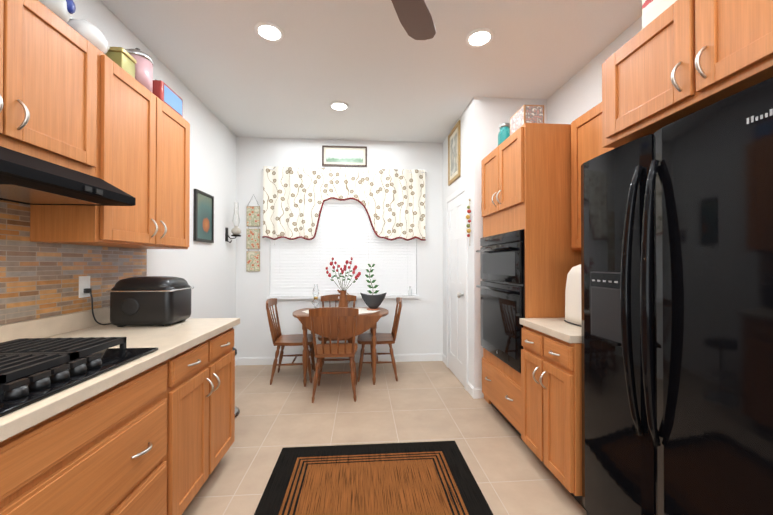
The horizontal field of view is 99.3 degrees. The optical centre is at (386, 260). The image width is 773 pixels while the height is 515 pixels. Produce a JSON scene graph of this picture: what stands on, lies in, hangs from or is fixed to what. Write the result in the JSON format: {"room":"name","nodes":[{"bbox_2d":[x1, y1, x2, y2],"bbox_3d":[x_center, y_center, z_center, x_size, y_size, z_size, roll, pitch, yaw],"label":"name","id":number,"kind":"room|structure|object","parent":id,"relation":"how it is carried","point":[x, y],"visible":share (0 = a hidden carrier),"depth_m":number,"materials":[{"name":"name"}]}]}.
{"room":"kitchen and dining room","nodes":[
{"label":"kitchen and dining room","id":0,"kind":"room"},
{"bbox_2d":[3,0,641,387],"bbox_3d":[0.071,-0.153,0.485,3.624,2.880,7.840,0,0,-4],"label":"wall","id":1,"kind":"structure","parent":0,"point":[226,167],"depth_m":3.91,"materials":[{"name":"paint"}]},
{"bbox_2d":[0,0,31,155],"bbox_3d":[-1.493,-0.722,0.941,0.313,0.637,0.553,0,0,-4],"label":"upper cabinet","id":2,"kind":"object","parent":1,"relation":"attached to","point":[15,15],"depth_m":1.20,"materials":[{"name":"brown wood"}]},
{"bbox_2d":[32,0,107,179],"bbox_3d":[-1.523,-0.719,1.334,0.313,0.637,0.487,0,0,-4],"label":"upper cabinet","id":3,"kind":"object","parent":1,"relation":"attached to","point":[71,98],"depth_m":1.42,"materials":[{"name":"brown wood"}]},
{"bbox_2d":[39,0,75,22],"bbox_3d":[-1.465,-1.142,1.410,0.172,0.209,0.182,0,0,-4],"label":"pitcher","id":4,"kind":"object","parent":3,"relation":"on","point":[63,10],"visible":0.54,"depth_m":1.41,"materials":[{"name":"grey ceramic"}]},
{"bbox_2d":[0,146,135,205],"bbox_3d":[-1.421,-0.333,1.125,0.486,0.133,0.909,0,0,-4],"label":"range hood","id":5,"kind":"object","parent":3,"relation":"attached to","point":[27,179],"visible":1,"depth_m":1.28,"materials":[{"name":"black metal"}]},
{"bbox_2d":[67,16,109,53],"bbox_3d":[-1.492,-1.112,1.641,0.180,0.152,0.277,0,0,-4],"label":"teapot","id":6,"kind":"object","parent":3,"relation":"on","point":[91,33],"visible":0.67,"depth_m":1.58,"materials":[{"name":"white ceramic"}]},
{"bbox_2d":[0,200,146,324],"bbox_3d":[-1.638,-0.088,0.713,0.008,0.726,3.410,0,0,-4],"label":"backsplash","id":7,"kind":"structure","parent":1,"relation":"attached to","point":[39,280],"depth_m":1.66,"materials":[{"name":"tile"}]},
{"bbox_2d":[79,276,110,324],"bbox_3d":[-1.664,0.234,1.975,0.128,0.292,0.274,0,0,-4],"label":"cord","id":8,"kind":"object","parent":7,"relation":"attached to","point":[85,289],"visible":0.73,"depth_m":1.87,"materials":[{"name":"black plastic"}]},
{"bbox_2d":[30,57,189,248],"bbox_3d":[-1.573,-0.561,2.001,0.313,0.944,0.848,0,0,-4],"label":"upper cabinet","id":9,"kind":"object","parent":1,"relation":"attached to","point":[147,143],"depth_m":1.86,"materials":[{"name":"brown wood"}]},
{"bbox_2d":[105,46,136,77],"bbox_3d":[-1.512,-1.102,1.848,0.130,0.135,0.120,0,0,-4],"label":"tin","id":10,"kind":"object","parent":9,"relation":"on","point":[124,59],"visible":0.48,"depth_m":1.81,"materials":[{"name":"yellow metal"}]},
{"bbox_2d":[125,48,152,92],"bbox_3d":[-1.525,-1.167,2.013,0.158,0.268,0.158,0,0,-4],"label":"canister","id":11,"kind":"object","parent":9,"relation":"on","point":[144,70],"visible":0.6,"depth_m":1.97,"materials":[{"name":"pink ceramic"}]},
{"bbox_2d":[153,79,182,116],"bbox_3d":[-1.558,-1.125,2.266,0.172,0.188,0.260,0,0,-4],"label":"tin","id":12,"kind":"object","parent":9,"relation":"on","point":[167,95],"visible":0.52,"depth_m":2.21,"materials":[{"name":"red"}]},
{"bbox_2d":[193,189,213,242],"bbox_3d":[-1.821,-0.435,3.284,0.025,0.490,0.370,0,0,-4],"label":"framed picture","id":13,"kind":"object","parent":1,"relation":"attached to","point":[203,217],"visible":1,"depth_m":3.26,"materials":[{"name":"black"}]},
{"bbox_2d":[225,202,240,242],"bbox_3d":[-1.793,-0.449,3.858,0.165,0.479,0.107,0,0,-4],"label":"sconce","id":14,"kind":"object","parent":1,"relation":"attached to","point":[235,231],"visible":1,"depth_m":3.84,"materials":[{"name":"glass"}]},
{"bbox_2d":[246,194,259,270],"bbox_3d":[-1.685,-0.355,4.158,0.165,0.977,0.014,0,0,-4],"label":"plaques","id":15,"kind":"object","parent":1,"relation":"attached to","point":[253,242],"visible":1,"depth_m":4.15,"materials":[{"name":"beige"}]},
{"bbox_2d":[237,353,443,364],"bbox_3d":[-0.576,1.266,4.231,2.654,0.095,0.014,0,0,-4],"label":"baseboard","id":16,"kind":"structure","parent":1,"relation":"attached to","point":[435,356],"depth_m":4.24,"materials":[{"name":"white"}]},
{"bbox_2d":[266,296,419,298],"bbox_3d":[-0.544,0.470,4.251,1.950,0.029,0.080,0,0,-4],"label":"window sill","id":17,"kind":"structure","parent":1,"relation":"attached to","point":[310,297],"depth_m":4.19,"materials":[{"name":"white wood"}]},
{"bbox_2d":[408,286,411,295],"bbox_3d":[0.309,0.391,4.298,0.048,0.125,0.048,0,0,-4],"label":"bottle","id":18,"kind":"object","parent":17,"relation":"on","point":[410,292],"visible":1,"depth_m":4.28,"materials":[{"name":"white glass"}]},
{"bbox_2d":[322,145,366,166],"bbox_3d":[-0.540,-1.353,4.248,0.575,0.260,0.020,0,0,-4],"label":"framed picture","id":19,"kind":"object","parent":1,"relation":"attached to","point":[350,156],"visible":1,"depth_m":4.25,"materials":[{"name":"brown wood"}]},
{"bbox_2d":[262,166,426,240],"bbox_3d":[-0.520,-0.724,4.202,2.094,0.925,0.105,0,0,-4],"label":"curtain valance","id":20,"kind":"object","parent":1,"relation":"attached to","point":[391,202],"visible":1,"depth_m":4.19,"materials":[{"name":"fabric"}]},
{"bbox_2d":[325,239,415,293],"bbox_3d":[-0.549,-0.165,4.315,1.890,1.240,0.040,0,0,-4],"label":"window","id":21,"kind":"structure","parent":1,"relation":"in","point":[353,293],"depth_m":4.30,"materials":[{"name":"white"}]},
{"bbox_2d":[270,200,416,295],"bbox_3d":[-0.545,-0.167,4.257,1.878,1.234,0.067,0,0,-4],"label":"window blinds","id":22,"kind":"object","parent":21,"relation":"attached to","point":[345,232],"visible":0.56,"depth_m":4.26,"materials":[{"name":"white plastic"}]},
{"bbox_2d":[448,120,460,185],"bbox_3d":[0.778,-1.224,3.795,0.020,0.610,0.450,0,0,-4],"label":"framed picture","id":23,"kind":"object","parent":1,"relation":"attached to","point":[454,154],"visible":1,"depth_m":3.77,"materials":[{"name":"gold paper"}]},
{"bbox_2d":[446,183,467,390],"bbox_3d":[0.756,0.263,3.712,0.075,2.095,0.810,0,0,-4],"label":"pantry door","id":24,"kind":"structure","parent":1,"relation":"in","point":[456,288],"depth_m":3.66,"materials":[{"name":"white wood"}]},
{"bbox_2d":[466,199,470,236],"bbox_3d":[0.806,-0.377,3.224,0.046,0.467,0.067,0,0,-4],"label":"string","id":25,"kind":"object","parent":1,"relation":"hanging from","point":[469,220],"visible":0.96,"depth_m":3.22,"materials":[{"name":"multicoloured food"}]},
{"bbox_2d":[472,387,483,398],"bbox_3d":[0.961,1.259,3.132,0.274,0.095,0.014,0,0,-4],"label":"baseboard","id":26,"kind":"structure","parent":1,"relation":"attached to","point":[475,393],"depth_m":3.12,"materials":[{"name":"white"}]},
{"bbox_2d":[571,102,614,250],"bbox_3d":[1.440,-0.512,1.985,0.427,0.880,0.538,0,0,-4],"label":"upper cabinet","id":27,"kind":"object","parent":1,"relation":"attached to","point":[586,136],"visible":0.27,"depth_m":2.14,"materials":[{"name":"brown wood"}]},
{"bbox_2d":[602,0,772,147],"bbox_3d":[1.390,-0.793,1.243,0.637,0.428,0.905,0,0,-4],"label":"upper cabinet","id":28,"kind":"object","parent":1,"relation":"attached to","point":[677,60],"visible":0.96,"depth_m":1.23,"materials":[{"name":"brown wood"}]},
{"bbox_2d":[642,0,676,28],"bbox_3d":[1.246,-1.113,1.367,0.090,0.210,0.330,0,0,-4],"label":"sign","id":29,"kind":"object","parent":28,"relation":"on","point":[652,10],"visible":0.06,"depth_m":1.47,"materials":[{"name":"white metal"}]},
{"bbox_2d":[101,0,641,142],"bbox_3d":[0.071,-1.633,0.496,3.624,0.080,7.840,0,0,-4],"label":"ceiling","id":30,"kind":"structure","parent":0,"point":[378,70],"depth_m":2.54,"materials":[{"name":"paint"}]},
{"bbox_2d":[254,21,284,41],"bbox_3d":[-0.806,-1.575,2.265,0.200,0.010,0.200,0,0,-4],"label":"recessed light","id":31,"kind":"object","parent":30,"relation":"in","point":[268,31],"visible":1,"depth_m":2.25,"materials":[{"name":"white"}]},
{"bbox_2d":[329,101,348,110],"bbox_3d":[-0.480,-1.567,3.332,0.200,0.010,0.200,0,0,-4],"label":"recessed light","id":32,"kind":"object","parent":30,"relation":"in","point":[339,106],"visible":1,"depth_m":3.33,"materials":[{"name":"white"}]},
{"bbox_2d":[391,0,435,39],"bbox_3d":[-0.133,-1.413,1.456,1.021,0.345,1.136,0,0,-4],"label":"ceiling fan","id":33,"kind":"object","parent":30,"relation":"hanging from","point":[415,19],"visible":1,"depth_m":1.85,"materials":[{"name":"brown"}]},
{"bbox_2d":[465,28,493,47],"bbox_3d":[0.658,-1.574,2.325,0.200,0.010,0.200,0,0,-4],"label":"recessed light","id":34,"kind":"object","parent":30,"relation":"in","point":[478,37],"visible":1,"depth_m":2.31,"materials":[{"name":"white"}]},
{"bbox_2d":[182,361,586,514],"bbox_3d":[0.071,1.317,0.475,3.624,0.060,7.840,0,0,-4],"label":"floor","id":35,"kind":"structure","parent":0,"point":[424,401],"depth_m":2.55,"materials":[{"name":"tile"}]},
{"bbox_2d":[0,352,183,514],"bbox_3d":[-1.291,0.854,1.024,0.745,0.872,0.928,0,0,-4],"label":"base cabinet","id":36,"kind":"object","parent":35,"relation":"on","point":[158,439],"depth_m":1.09,"materials":[{"name":"brown wood"}]},
{"bbox_2d":[0,307,239,441],"bbox_3d":[-1.250,0.344,0.615,0.764,0.136,3.162,0,0,-4],"label":"countertop","id":37,"kind":"structure","parent":36,"relation":"on","point":[172,340],"depth_m":1.54,"materials":[{"name":"stone"}]},
{"bbox_2d":[0,337,157,416],"bbox_3d":[-1.214,0.342,0.990,0.558,0.066,0.765,0,0,-4],"label":"gas cooktop","id":38,"kind":"object","parent":37,"relation":"in","point":[33,370],"visible":1,"depth_m":1.06,"materials":[{"name":"black metal"}]},
{"bbox_2d":[106,276,193,326],"bbox_3d":[-1.424,0.238,2.003,0.354,0.289,0.268,0,0,-4],"label":"ice maker","id":39,"kind":"object","parent":37,"relation":"on","point":[156,300],"visible":0.98,"depth_m":1.88,"materials":[{"name":"black"}]},
{"bbox_2d":[184,327,234,510],"bbox_3d":[-1.348,0.859,1.786,0.745,0.872,0.750,0,0,-4],"label":"base cabinet","id":40,"kind":"object","parent":35,"relation":"on","point":[209,366],"depth_m":1.79,"materials":[{"name":"brown wood"}]},
{"bbox_2d":[233,347,239,417],"bbox_3d":[-1.460,1.025,2.749,0.430,0.555,0.430,0,0,-4],"label":"bar stool","id":41,"kind":"object","parent":35,"relation":"on","point":[237,411],"visible":0.04,"depth_m":2.80,"materials":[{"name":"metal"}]},
{"bbox_2d":[266,298,315,384],"bbox_3d":[-1.064,0.868,3.682,0.515,0.887,0.451,0,0,-4],"label":"dining chair","id":42,"kind":"object","parent":35,"relation":"on","point":[279,339],"visible":0.96,"depth_m":3.63,"materials":[{"name":"brown wood"}]},
{"bbox_2d":[309,307,358,402],"bbox_3d":[-0.498,0.865,3.220,0.450,0.887,0.507,0,0,-4],"label":"dining chair","id":43,"kind":"object","parent":35,"relation":"on","point":[322,350],"visible":1,"depth_m":3.05,"materials":[{"name":"brown wood"}]},
{"bbox_2d":[318,294,355,364],"bbox_3d":[-0.594,0.871,3.972,0.450,0.887,0.507,0,0,-4],"label":"dining chair","id":44,"kind":"object","parent":35,"relation":"on","point":[332,297],"visible":0.31,"depth_m":4.18,"materials":[{"name":"brown wood"}]},
{"bbox_2d":[293,307,388,386],"bbox_3d":[-0.511,0.940,3.728,1.070,0.740,0.656,0,0,-4],"label":"dining table","id":45,"kind":"object","parent":35,"relation":"on","point":[365,322],"visible":0.77,"depth_m":3.41,"materials":[{"name":"brown wood"}]},
{"bbox_2d":[302,308,379,313],"bbox_3d":[-0.511,0.569,3.731,0.886,0.002,0.494,0,0,-4],"label":"lace doily","id":46,"kind":"object","parent":45,"relation":"on","point":[363,310],"visible":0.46,"depth_m":3.68,"materials":[{"name":"fabric"}]},
{"bbox_2d":[312,284,319,307],"bbox_3d":[-0.812,0.417,3.775,0.100,0.300,0.100,0,0,-4],"label":"oil lamp","id":47,"kind":"object","parent":46,"relation":"on","point":[315,297],"visible":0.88,"depth_m":3.76,"materials":[{"name":"clear glass"}]},
{"bbox_2d":[326,257,360,306],"bbox_3d":[-0.499,0.262,3.799,0.406,0.610,0.118,0,0,-4],"label":"flower vase","id":48,"kind":"object","parent":46,"relation":"on","point":[343,302],"visible":0.94,"depth_m":3.79,"materials":[{"name":"red plant"}]},
{"bbox_2d":[360,264,385,310],"bbox_3d":[-0.152,0.301,3.825,0.310,0.534,0.158,0,0,-4],"label":"potted plant","id":49,"kind":"object","parent":46,"relation":"on","point":[373,302],"visible":1,"depth_m":3.79,"materials":[{"name":"green plant"}]},
{"bbox_2d":[254,441,492,514],"bbox_3d":[-0.045,1.289,1.404,1.212,0.008,1.830,0,0,-4],"label":"rug","id":50,"kind":"object","parent":35,"relation":"on","point":[424,478],"visible":1,"depth_m":1.91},
{"bbox_2d":[357,297,401,381],"bbox_3d":[-0.076,0.869,3.758,0.513,0.887,0.450,0,0,-4],"label":"dining chair","id":51,"kind":"object","parent":35,"relation":"on","point":[363,339],"visible":1,"depth_m":3.59,"materials":[{"name":"brown wood"}]},
{"bbox_2d":[481,123,580,435],"bbox_3d":[1.222,0.185,2.693,0.755,2.234,0.912,0,0,-4],"label":"tall cabinet","id":52,"kind":"object","parent":35,"relation":"on","point":[526,176],"visible":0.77,"depth_m":2.24,"materials":[{"name":"brown wood"}]},
{"bbox_2d":[476,229,524,373],"bbox_3d":[0.865,0.282,2.601,0.087,0.990,0.759,0,0,-4],"label":"double wall oven","id":53,"kind":"object","parent":52,"relation":"in","point":[501,286],"visible":1,"depth_m":2.48,"materials":[{"name":"black glass"}]},
{"bbox_2d":[498,123,509,145],"bbox_3d":[0.996,-1.039,2.767,0.110,0.212,0.110,0,0,-4],"label":"mason jar","id":54,"kind":"object","parent":52,"relation":"on","point":[504,133],"visible":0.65,"depth_m":2.73,"materials":[{"name":"teal glass"}]},
{"bbox_2d":[510,105,543,134],"bbox_3d":[1.021,-1.011,2.397,0.146,0.150,0.221,0,0,-4],"label":"box","id":55,"kind":"object","parent":52,"relation":"on","point":[521,116],"visible":0.62,"depth_m":2.29,"materials":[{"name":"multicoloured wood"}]},
{"bbox_2d":[521,325,586,511],"bbox_3d":[1.266,0.860,1.962,0.775,0.873,0.538,0,0,-4],"label":"base cabinet","id":56,"kind":"object","parent":35,"relation":"on","point":[551,402],"visible":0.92,"depth_m":1.83,"materials":[{"name":"brown wood"}]},
{"bbox_2d":[520,318,581,342],"bbox_3d":[1.283,0.403,1.967,0.742,0.040,0.538,0,0,-4],"label":"countertop","id":57,"kind":"structure","parent":56,"relation":"on","point":[560,329],"depth_m":1.91,"materials":[{"name":"stone"}]},
{"bbox_2d":[564,264,580,326],"bbox_3d":[1.218,0.197,1.942,0.210,0.370,0.350,0,0,-4],"label":"appliance","id":58,"kind":"object","parent":57,"relation":"on","point":[573,301],"visible":0.29,"depth_m":1.97,"materials":[{"name":"white plastic"}]},
{"bbox_2d":[581,77,772,514],"bbox_3d":[1.306,0.403,1.228,0.765,1.775,0.899,0,0,-4],"label":"refrigerator","id":59,"kind":"object","parent":35,"relation":"on","point":[677,302],"visible":1,"depth_m":1.11,"materials":[{"name":"black metal"}]}
]}

